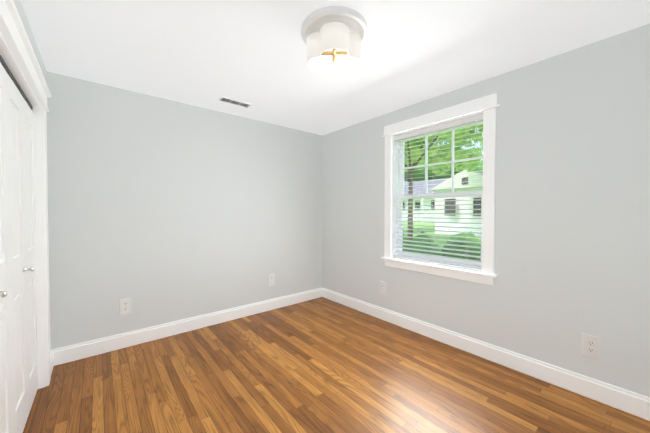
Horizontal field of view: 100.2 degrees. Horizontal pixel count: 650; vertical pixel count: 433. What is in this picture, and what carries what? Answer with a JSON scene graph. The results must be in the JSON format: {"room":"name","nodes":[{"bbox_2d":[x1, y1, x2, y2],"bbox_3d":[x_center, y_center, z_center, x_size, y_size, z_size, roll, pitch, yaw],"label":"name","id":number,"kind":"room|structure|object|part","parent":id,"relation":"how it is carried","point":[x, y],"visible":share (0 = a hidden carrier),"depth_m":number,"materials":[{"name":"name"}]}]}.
{"room":"empty bedroom","nodes":[
{"label":"empty bedroom","id":0,"kind":"room"},
{"bbox_2d":[13,0,50,351],"bbox_3d":[-1.123,0.053,0.766,0.120,2.440,3.760,-1,1,-40],"label":"wall","id":1,"kind":"structure","parent":0,"point":[22,15],"depth_m":1.86,"materials":[{"name":"paint"}]},
{"bbox_2d":[0,55,37,432],"bbox_3d":[-1.610,0.238,1.365,0.034,2.027,1.516,-1,1,-40],"label":"closet door","id":2,"kind":"structure","parent":1,"relation":"in","point":[18,353],"depth_m":1.51,"materials":[{"name":"white wood"}]},
{"bbox_2d":[0,0,50,388],"bbox_3d":[-1.616,0.234,1.360,0.120,2.060,1.560,-1,1,-40],"label":"door frame","id":3,"kind":"structure","parent":1,"relation":"attached to","point":[6,54],"depth_m":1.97,"materials":[{"name":"white wood"}]},
{"bbox_2d":[50,350,53,373],"bbox_3d":[-2.197,1.178,2.177,0.016,0.138,0.245,-1,1,-40],"label":"baseboard","id":4,"kind":"structure","parent":1,"relation":"attached to","point":[52,359],"depth_m":2.20,"materials":[{"name":"white wood"}]},
{"bbox_2d":[47,71,321,349],"bbox_3d":[-1.226,0.014,3.258,3.315,2.440,0.200,-1,1,-40],"label":"wall","id":5,"kind":"structure","parent":0,"point":[162,211],"depth_m":2.79,"materials":[{"name":"paint"}]},
{"bbox_2d":[120,298,130,314],"bbox_3d":[-1.893,0.853,2.579,0.088,0.152,0.010,-1,1,-40],"label":"electrical outlet","id":6,"kind":"object","parent":5,"relation":"attached to","point":[125,305],"visible":1,"depth_m":2.58,"materials":[{"name":"white plastic"}]},
{"bbox_2d":[52,288,321,365],"bbox_3d":[-1.157,1.162,3.194,2.915,0.138,0.016,-1,1,-40],"label":"baseboard","id":7,"kind":"structure","parent":5,"relation":"attached to","point":[70,353],"depth_m":2.80,"materials":[{"name":"white wood"}]},
{"bbox_2d":[268,274,273,285],"bbox_3d":[-0.703,0.831,3.572,0.088,0.152,0.010,-1,1,-40],"label":"electrical outlet","id":8,"kind":"object","parent":5,"relation":"attached to","point":[270,279],"visible":1,"depth_m":3.56,"materials":[{"name":"white plastic"}]},
{"bbox_2d":[21,0,649,134],"bbox_3d":[0.042,-1.257,1.717,3.315,0.150,4.160,-1,1,-40],"label":"ceiling","id":9,"kind":"structure","parent":0,"point":[206,54],"depth_m":1.90,"materials":[{"name":"paint"}]},
{"bbox_2d":[217,96,252,108],"bbox_3d":[-0.943,-1.196,2.857,0.340,0.008,0.135,-1,1,-40],"label":"ceiling vent","id":10,"kind":"object","parent":9,"relation":"in","point":[223,99],"visible":1,"depth_m":2.85,"materials":[{"name":"white metal"}]},
{"bbox_2d":[301,6,366,43],"bbox_3d":[0.058,-1.147,1.727,0.418,0.070,0.418,-1,1,-40],"label":"base","id":11,"kind":"object","parent":9,"relation":"attached to","point":[352,20],"visible":0.38,"depth_m":1.60,"materials":[{"name":"white metal"}]},
{"bbox_2d":[307,22,361,77],"bbox_3d":[0.058,-1.042,1.729,0.305,0.150,0.305,-1,1,-40],"label":"shade","id":12,"kind":"object","parent":11,"relation":"attached to","point":[333,35],"visible":0.92,"depth_m":1.65,"materials":[{"name":"white glass"}]},
{"bbox_2d":[316,49,353,65],"bbox_3d":[0.058,-1.050,1.729,0.296,0.003,0.296,-1,1,-40],"label":"lid","id":13,"kind":"object","parent":12,"relation":"attached to","point":[327,59],"visible":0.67,"depth_m":1.81,"materials":[{"name":"white glass"}]},
{"bbox_2d":[321,49,347,61],"bbox_3d":[0.058,-1.021,1.729,0.135,0.058,0.135,-1,1,-45],"label":"finial","id":14,"kind":"object","parent":13,"relation":"attached to","point":[334,53],"visible":0.96,"depth_m":1.72,"materials":[{"name":"gold metal"}]},
{"bbox_2d":[23,297,649,432],"bbox_3d":[0.042,1.318,1.758,3.315,0.120,4.160,-1,1,-40],"label":"floor","id":15,"kind":"structure","parent":0,"point":[321,365],"depth_m":1.98,"materials":[{"name":"brown wood"}]},
{"bbox_2d":[322,24,649,397],"bbox_3d":[1.238,0.022,2.736,0.200,2.440,3.760,-1,1,-40],"label":"wall","id":16,"kind":"structure","parent":0,"point":[572,213],"depth_m":2.04,"materials":[{"name":"paint"}]},
{"bbox_2d":[380,281,385,294],"bbox_3d":[0.689,0.849,3.244,0.010,0.152,0.088,-1,1,-40],"label":"electrical outlet","id":17,"kind":"object","parent":16,"relation":"attached to","point":[382,287],"visible":1,"depth_m":3.23,"materials":[{"name":"white plastic"}]},
{"bbox_2d":[381,93,499,284],"bbox_3d":[1.140,-0.232,2.810,0.250,1.630,1.219,-1,1,-40],"label":"window","id":18,"kind":"structure","parent":16,"relation":"in","point":[486,106],"depth_m":2.71,"materials":[{"name":"white wood"}]},
{"bbox_2d":[394,113,482,270],"bbox_3d":[1.108,-0.217,2.783,0.058,1.399,0.947,-1,1,-40],"label":"window blind","id":19,"kind":"object","parent":18,"relation":"attached to","point":[467,121],"visible":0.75,"depth_m":2.71,"materials":[{"name":"white plastic"}]},
{"bbox_3d":[1.175,-0.217,2.838,0.089,1.405,0.955,-1,1,-40],"label":"window sash","id":20,"kind":"part","parent":18,"relation":"part of","materials":[{"name":"white wood"}]},
{"bbox_2d":[322,288,649,420],"bbox_3d":[1.155,1.170,2.685,0.016,0.138,3.760,-1,1,-40],"label":"baseboard","id":21,"kind":"structure","parent":16,"relation":"attached to","point":[633,403],"depth_m":2.19,"materials":[{"name":"white wood"}]},
{"bbox_2d":[582,333,599,359],"bbox_3d":[1.832,0.896,1.874,0.010,0.152,0.088,-1,1,-40],"label":"electrical outlet","id":22,"kind":"object","parent":16,"relation":"attached to","point":[590,346],"visible":1,"depth_m":1.87,"materials":[{"name":"white plastic"}]},
{"label":"outside","id":23,"kind":"structure","parent":0,"visible":0},
{"bbox_2d":[403,222,480,247],"bbox_3d":[45.289,1.073,57.181,137.135,0.200,150.000,-1,1,-40],"label":"lawn","id":24,"kind":"structure","parent":23,"point":[426,232],"depth_m":25.21,"materials":[{"name":"green plant"}]},
{"bbox_2d":[403,178,448,222],"bbox_3d":[19.146,-3.009,52.887,12.700,8.100,32.000,-1,1,-40],"label":"house","id":25,"kind":"structure","parent":24,"relation":"on","point":[435,181],"depth_m":48.74,"materials":[{"name":"grey"}]},
{"bbox_2d":[404,145,477,181],"bbox_3d":[25.058,-8.385,65.079,19.350,18.596,19.732,-1,1,-40],"label":"tree","id":26,"kind":"object","parent":24,"relation":"on","point":[417,171],"depth_m":59.62,"materials":[{"name":"green plant"}]},
{"bbox_2d":[402,231,480,260],"bbox_3d":[0.990,1.013,4.828,1.492,1.751,8.487,-1,1,-40],"label":"hedge","id":27,"kind":"object","parent":24,"relation":"on","point":[448,246],"depth_m":3.83,"materials":[{"name":"green plant"}]},
{"bbox_2d":[404,124,482,239],"bbox_3d":[4.436,-4.531,14.873,14.485,12.470,13.707,-1,1,-40],"label":"tree","id":28,"kind":"object","parent":24,"relation":"on","point":[443,150],"depth_m":15.33,"materials":[{"name":"green plant"}]},
{"bbox_2d":[430,170,482,235],"bbox_3d":[16.089,-1.202,25.879,12.730,5.350,6.100,-1,1,-40],"label":"house","id":29,"kind":"structure","parent":24,"relation":"on","point":[470,184],"depth_m":22.32,"materials":[{"name":"white"}]},
{"bbox_2d":[473,160,482,172],"bbox_3d":[38.236,-7.280,48.279,17.810,16.923,20.166,-1,1,-40],"label":"tree","id":30,"kind":"object","parent":24,"relation":"on","point":[478,169],"depth_m":49.54,"materials":[{"name":"green plant"}]}
]}

